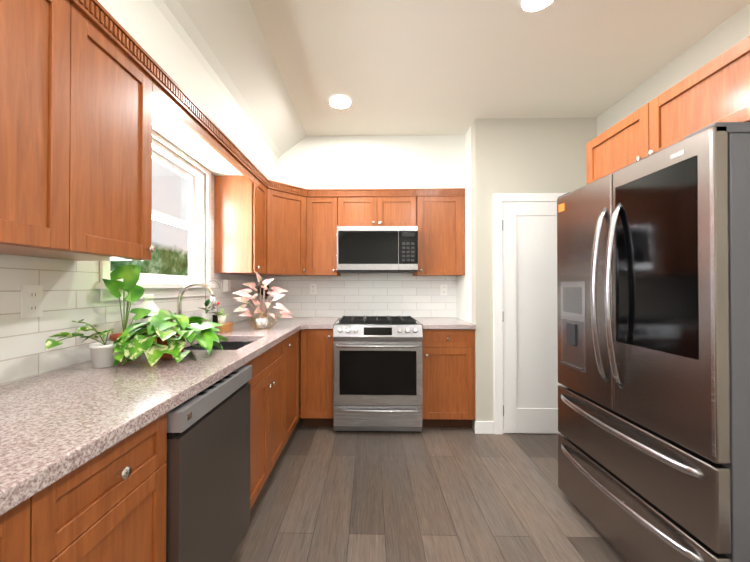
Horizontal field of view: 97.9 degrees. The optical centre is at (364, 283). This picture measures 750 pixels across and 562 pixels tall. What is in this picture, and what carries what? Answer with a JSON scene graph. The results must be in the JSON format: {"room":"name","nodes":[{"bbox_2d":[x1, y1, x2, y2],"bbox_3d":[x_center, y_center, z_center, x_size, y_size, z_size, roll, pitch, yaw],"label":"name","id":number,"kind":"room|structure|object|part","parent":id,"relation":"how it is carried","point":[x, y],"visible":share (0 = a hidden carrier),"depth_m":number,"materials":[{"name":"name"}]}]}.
{"room":"kitchen","nodes":[
{"label":"kitchen","id":0,"kind":"room"},
{"bbox_2d":[97,0,308,288],"bbox_3d":[-0.978,-0.092,0.409,0.740,2.706,6.370,0,0,1],"label":"wall","id":1,"kind":"structure","parent":0,"point":[215,60],"depth_m":1.88,"materials":[{"name":"white paint"}]},
{"bbox_2d":[0,0,95,259],"bbox_3d":[-1.057,-0.483,0.616,0.317,0.763,0.872,0,0,1],"label":"upper cabinet","id":2,"kind":"object","parent":1,"relation":"attached to","point":[75,133],"depth_m":0.93,"materials":[{"name":"brown wood"}]},
{"bbox_2d":[74,26,154,260],"bbox_3d":[-1.047,-0.479,1.150,0.317,0.763,0.429,0,0,1],"label":"upper cabinet","id":3,"kind":"object","parent":1,"relation":"attached to","point":[123,89],"depth_m":1.21,"materials":[{"name":"brown wood"}]},
{"bbox_2d":[0,174,255,385],"bbox_3d":[-1.222,-0.247,0.565,0.006,1.239,5.829,0,0,1],"label":"tiled wall","id":4,"kind":"structure","parent":1,"relation":"attached to","point":[70,293],"depth_m":1.30,"materials":[{"name":"white tile"}]},
{"bbox_2d":[21,285,42,317],"bbox_3d":[-1.202,0.063,1.182,0.008,0.116,0.072,0,0,1],"label":"outlet","id":5,"kind":"object","parent":4,"relation":"attached to","point":[31,300],"visible":1,"depth_m":1.18,"materials":[{"name":"white plastic"}]},
{"bbox_2d":[221,279,230,292],"bbox_3d":[-1.151,0.016,2.722,0.050,0.116,0.072,0,0,1],"label":"outlet","id":6,"kind":"object","parent":4,"relation":"attached to","point":[225,285],"visible":1,"depth_m":2.70,"materials":[{"name":"white plastic"}]},
{"bbox_2d":[95,130,215,300],"bbox_3d":[-1.228,-0.386,1.981,0.160,0.937,1.040,0,0,1],"label":"window","id":7,"kind":"structure","parent":1,"relation":"in","point":[163,286],"depth_m":2.23,"materials":[{"name":"white paint"}]},
{"bbox_2d":[214,176,271,275],"bbox_3d":[-0.995,-0.468,2.737,0.360,0.763,0.357,0,0,1],"label":"upper cabinet","id":8,"kind":"object","parent":1,"relation":"attached to","point":[242,207],"depth_m":2.56,"materials":[{"name":"brown wood"}]},
{"bbox_2d":[272,189,306,275],"bbox_3d":[-0.864,-0.465,3.135,0.605,0.763,0.664,0,0,1],"label":"upper cabinet","id":9,"kind":"object","parent":1,"relation":"attached to","point":[288,209],"depth_m":3.02,"materials":[{"name":"brown wood"}]},
{"bbox_2d":[69,0,464,196],"bbox_3d":[0.006,-0.864,1.087,1.830,0.120,4.114,0,0,1],"label":"crown molding","id":10,"kind":"structure","parent":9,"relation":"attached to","point":[173,97],"depth_m":1.68,"materials":[{"name":"brown wood"}]},
{"bbox_2d":[309,132,468,321],"bbox_3d":[0.275,-0.070,3.340,1.630,2.706,0.460,0,0,1],"label":"wall","id":11,"kind":"structure","parent":0,"point":[392,161],"depth_m":3.13,"materials":[{"name":"white paint"}]},
{"bbox_2d":[306,197,339,275],"bbox_3d":[-0.408,-0.463,3.299,0.303,0.763,0.317,0,0,1],"label":"upper cabinet","id":12,"kind":"object","parent":11,"relation":"attached to","point":[321,212],"depth_m":3.15,"materials":[{"name":"brown wood"}]},
{"bbox_2d":[256,273,456,317],"bbox_3d":[-0.084,-0.226,3.455,2.109,1.239,0.006,0,0,1],"label":"tiled wall","id":13,"kind":"structure","parent":11,"relation":"attached to","point":[346,294],"depth_m":3.45,"materials":[{"name":"white tile"}]},
{"bbox_2d":[310,283,316,293],"bbox_3d":[-0.541,0.052,3.454,0.072,0.116,0.008,0,0,1],"label":"electrical outlet","id":14,"kind":"object","parent":13,"relation":"attached to","point":[313,288],"visible":1,"depth_m":3.45,"materials":[{"name":"white plastic"}]},
{"bbox_2d":[440,284,446,294],"bbox_3d":[0.836,0.061,3.428,0.072,0.116,0.008,0,0,1],"label":"electrical outlet","id":15,"kind":"object","parent":13,"relation":"attached to","point":[443,289],"visible":1,"depth_m":3.43,"materials":[{"name":"white plastic"}]},
{"bbox_2d":[338,196,417,225],"bbox_3d":[0.125,-0.692,3.291,0.760,0.306,0.317,0,0,1],"label":"upper cabinet","id":16,"kind":"object","parent":11,"relation":"attached to","point":[365,210],"depth_m":3.14,"materials":[{"name":"brown wood"}]},
{"bbox_2d":[337,226,417,272],"bbox_3d":[0.124,-0.323,3.233,0.752,0.422,0.419,0,0,1],"label":"microwave","id":17,"kind":"object","parent":16,"relation":"attached to","point":[377,249],"visible":1,"depth_m":3.02,"materials":[{"name":"grey"}]},
{"bbox_2d":[413,196,464,275],"bbox_3d":[0.736,-0.464,3.277,0.457,0.763,0.317,0,0,1],"label":"upper cabinet","id":18,"kind":"object","parent":11,"relation":"attached to","point":[439,221],"depth_m":3.13,"materials":[{"name":"brown wood"}]},
{"bbox_2d":[230,418,627,561],"bbox_3d":[0.358,1.321,0.372,3.413,0.120,6.370,0,0,1],"label":"floor","id":19,"kind":"structure","parent":0,"point":[328,494],"depth_m":1.89,"materials":[{"name":"wood"}]},
{"bbox_2d":[0,482,55,561],"bbox_3d":[-0.913,0.817,0.385,0.610,0.888,0.457,0,0,1],"label":"base cabinet","id":20,"kind":"object","parent":19,"relation":"on","point":[27,530],"depth_m":0.59,"materials":[{"name":"brown wood"}]},
{"bbox_2d":[56,413,166,561],"bbox_3d":[-0.906,0.820,0.765,0.610,0.888,0.454,0,0,1],"label":"base cabinet","id":21,"kind":"object","parent":19,"relation":"on","point":[109,505],"depth_m":0.80,"materials":[{"name":"brown wood"}]},
{"bbox_2d":[165,365,251,561],"bbox_3d":[-0.874,0.826,1.293,0.649,0.884,0.596,0,0,1],"label":"dishwasher","id":22,"kind":"object","parent":19,"relation":"on","point":[208,479],"visible":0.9,"depth_m":1.19,"materials":[{"name":"grey metal"}]},
{"bbox_2d":[245,360,251,509],"bbox_3d":[-0.895,0.824,1.314,0.610,0.888,0.680,0,0,1],"label":"base cabinet","id":23,"kind":"object","parent":19,"relation":"on","point":[250,362],"depth_m":1.70,"materials":[{"name":"brown wood"}]},
{"bbox_2d":[252,338,287,505],"bbox_3d":[-0.882,0.829,2.005,0.610,0.888,0.819,0,0,1],"label":"base cabinet","id":24,"kind":"object","parent":19,"relation":"on","point":[270,368],"depth_m":1.97,"materials":[{"name":"brown wood"}]},
{"bbox_2d":[288,330,300,438],"bbox_3d":[-0.871,0.833,2.576,0.610,0.888,0.559,0,0,1],"label":"base cabinet","id":25,"kind":"object","parent":19,"relation":"on","point":[294,341],"depth_m":2.67,"materials":[{"name":"brown wood"}]},
{"bbox_2d":[0,317,315,515],"bbox_3d":[-0.869,0.454,0.849,0.685,0.240,5.222,0,0,1],"label":"countertop","id":26,"kind":"structure","parent":25,"relation":"on","point":[55,426],"depth_m":0.93,"materials":[{"name":"stone"}]},
{"bbox_2d":[45,319,116,367],"bbox_3d":[-1.072,0.237,1.255,0.144,0.200,0.300,0,0,1],"label":"potted plant","id":27,"kind":"object","parent":26,"relation":"on","point":[101,354],"visible":0.85,"depth_m":1.30,"materials":[{"name":"white plastic"}]},
{"bbox_2d":[102,265,151,357],"bbox_3d":[-1.105,0.124,1.506,0.136,0.429,0.181,0,0,1],"label":"potted plant","id":28,"kind":"object","parent":26,"relation":"on","point":[129,275],"visible":0.65,"depth_m":1.51,"materials":[{"name":"green plant"}]},
{"bbox_2d":[135,294,158,352],"bbox_3d":[-1.099,0.196,1.666,0.114,0.287,0.127,0,0,1],"label":"bottle","id":29,"kind":"object","parent":26,"relation":"on","point":[148,303],"visible":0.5,"depth_m":1.64,"materials":[{"name":"white plastic"}]},
{"bbox_2d":[113,309,227,365],"bbox_3d":[-0.844,0.226,1.534,0.314,0.225,0.470,0,0,1],"label":"pothos plant","id":30,"kind":"object","parent":26,"relation":"on","point":[133,341],"visible":1,"depth_m":1.38,"materials":[{"name":"green plant"}]},
{"bbox_2d":[177,282,216,314],"bbox_3d":[-1.024,0.164,1.974,0.258,0.356,0.072,0,0,1],"label":"faucet","id":31,"kind":"object","parent":26,"relation":"on","point":[201,284],"visible":0.77,"depth_m":1.97,"materials":[{"name":"silver metal"}]},
{"bbox_2d":[201,280,232,332],"bbox_3d":[-1.071,0.160,2.346,0.202,0.370,0.216,0,0,1],"label":"plants","id":32,"kind":"object","parent":26,"relation":"on","point":[218,317],"visible":0.79,"depth_m":2.33,"materials":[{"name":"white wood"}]},
{"bbox_2d":[184,342,251,349],"bbox_3d":[-0.866,0.483,1.928,0.439,0.199,0.504,0,0,1],"label":"sink basin","id":33,"kind":"object","parent":26,"relation":"in","point":[226,345],"depth_m":2.18,"materials":[{"name":"silver metal"}]},
{"bbox_2d":[232,271,292,328],"bbox_3d":[-0.786,0.123,2.517,0.479,0.449,0.344,0,0,1],"label":"potted plant","id":34,"kind":"object","parent":26,"relation":"on","point":[261,321],"visible":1,"depth_m":2.50,"materials":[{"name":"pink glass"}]},
{"bbox_3d":[-0.786,0.279,2.538,0.205,0.135,0.216,0,0,1],"label":"glass","id":35,"kind":"part","parent":34,"relation":"part of","materials":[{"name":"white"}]},
{"bbox_2d":[258,284,268,317],"bbox_3d":[-1.011,0.162,3.273,0.118,0.380,0.104,0,0,1],"label":"utensil holder","id":36,"kind":"object","parent":26,"relation":"on","point":[260,300],"visible":0.44,"depth_m":3.24,"materials":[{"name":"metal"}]},
{"bbox_2d":[300,329,333,426],"bbox_3d":[-0.407,0.837,3.142,0.291,0.888,0.610,0,0,1],"label":"base cabinet","id":37,"kind":"object","parent":19,"relation":"on","point":[317,407],"depth_m":2.84,"materials":[{"name":"brown wood"}]},
{"bbox_2d":[308,317,339,328],"bbox_3d":[-0.385,0.371,3.121,0.246,0.040,0.663,0,0,1],"label":"countertop","id":38,"kind":"structure","parent":37,"relation":"on","point":[321,322],"depth_m":2.88,"materials":[{"name":"stone"}]},
{"bbox_2d":[333,316,422,431],"bbox_3d":[0.121,0.802,3.070,0.760,0.958,0.730,0,0,1],"label":"range","id":39,"kind":"object","parent":19,"relation":"on","point":[377,373],"visible":1,"depth_m":2.76,"materials":[{"name":"silver metal"}]},
{"bbox_2d":[422,329,431,427],"bbox_3d":[0.123,0.837,3.131,0.885,0.888,0.610,0,0,1],"label":"base cabinet","id":40,"kind":"object","parent":19,"relation":"on","point":[427,333],"depth_m":2.82,"materials":[{"name":"brown wood"}]},
{"bbox_2d":[414,318,475,328],"bbox_3d":[0.733,0.371,3.111,0.457,0.040,0.638,0,0,1],"label":"countertop","id":41,"kind":"structure","parent":40,"relation":"on","point":[427,323],"depth_m":2.88,"materials":[{"name":"stone"}]},
{"bbox_2d":[432,329,474,427],"bbox_3d":[0.734,0.837,3.120,0.455,0.888,0.610,0,0,1],"label":"base cabinet","id":42,"kind":"object","parent":19,"relation":"on","point":[448,378],"depth_m":2.82,"materials":[{"name":"brown wood"}]},
{"bbox_2d":[557,122,749,561],"bbox_3d":[1.511,0.369,1.515,0.832,1.800,0.910,0,0,1],"label":"fridge","id":43,"kind":"object","parent":19,"relation":"on","point":[653,295],"visible":1,"depth_m":1.26,"materials":[{"name":"grey metal"}]},
{"bbox_2d":[249,0,749,135],"bbox_3d":[0.358,-1.505,0.393,3.413,0.120,6.370,0,0,1],"label":"ceiling","id":44,"kind":"structure","parent":0,"point":[423,67],"depth_m":2.05,"materials":[{"name":"beige paint"}]},
{"bbox_2d":[328,93,351,106],"bbox_3d":[-0.187,-1.427,2.539,0.189,0.003,0.189,0,0,-23],"label":"recessed light","id":45,"kind":"object","parent":44,"relation":"in","point":[340,100],"depth_m":2.53,"materials":[{"name":"white"}]},
{"bbox_2d":[518,0,552,10],"bbox_3d":[0.866,-1.434,1.618,0.189,0.003,0.189,0,0,-23],"label":"recessed light","id":46,"kind":"object","parent":44,"relation":"in","point":[529,5],"depth_m":1.67,"materials":[{"name":"white"}]},
{"bbox_2d":[469,117,596,433],"bbox_3d":[1.466,-0.074,2.857,1.010,2.706,0.120,0,0,1],"label":"wall","id":47,"kind":"structure","parent":0,"point":[507,155],"depth_m":2.81,"materials":[{"name":"white paint"}]},
{"bbox_2d":[475,421,493,433],"bbox_3d":[0.352,1.206,0.058,3.171,0.105,5.498,0,0,1],"label":"baseboard","id":48,"kind":"structure","parent":47,"relation":"attached to","point":[484,427],"depth_m":2.78,"materials":[{"name":"white paint"}]},
{"bbox_2d":[493,193,565,433],"bbox_3d":[1.532,0.252,2.781,0.850,2.054,0.020,0,0,1],"label":"pantry door","id":49,"kind":"structure","parent":47,"relation":"in","point":[525,360],"depth_m":2.79,"materials":[{"name":"white paint"}]},
{"bbox_2d":[597,3,749,135],"bbox_3d":[1.999,-0.095,0.036,0.120,2.706,5.740,0,0,1],"label":"wall","id":50,"kind":"structure","parent":0,"point":[735,29],"depth_m":2.03,"materials":[{"name":"white paint"}]},
{"bbox_2d":[586,35,749,184],"bbox_3d":[1.635,-0.711,1.531,0.650,0.296,0.950,0,0,1],"label":"upper cabinet","id":51,"kind":"object","parent":50,"relation":"attached to","point":[716,89],"visible":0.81,"depth_m":1.39,"materials":[{"name":"brown wood"}]},
{"label":"outside","id":52,"kind":"structure","parent":0,"visible":0},
{"bbox_2d":[110,159,188,280],"bbox_3d":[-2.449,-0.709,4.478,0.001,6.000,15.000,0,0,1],"label":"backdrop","id":53,"kind":"structure","parent":52,"point":[157,229],"depth_m":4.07,"materials":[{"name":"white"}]}
]}

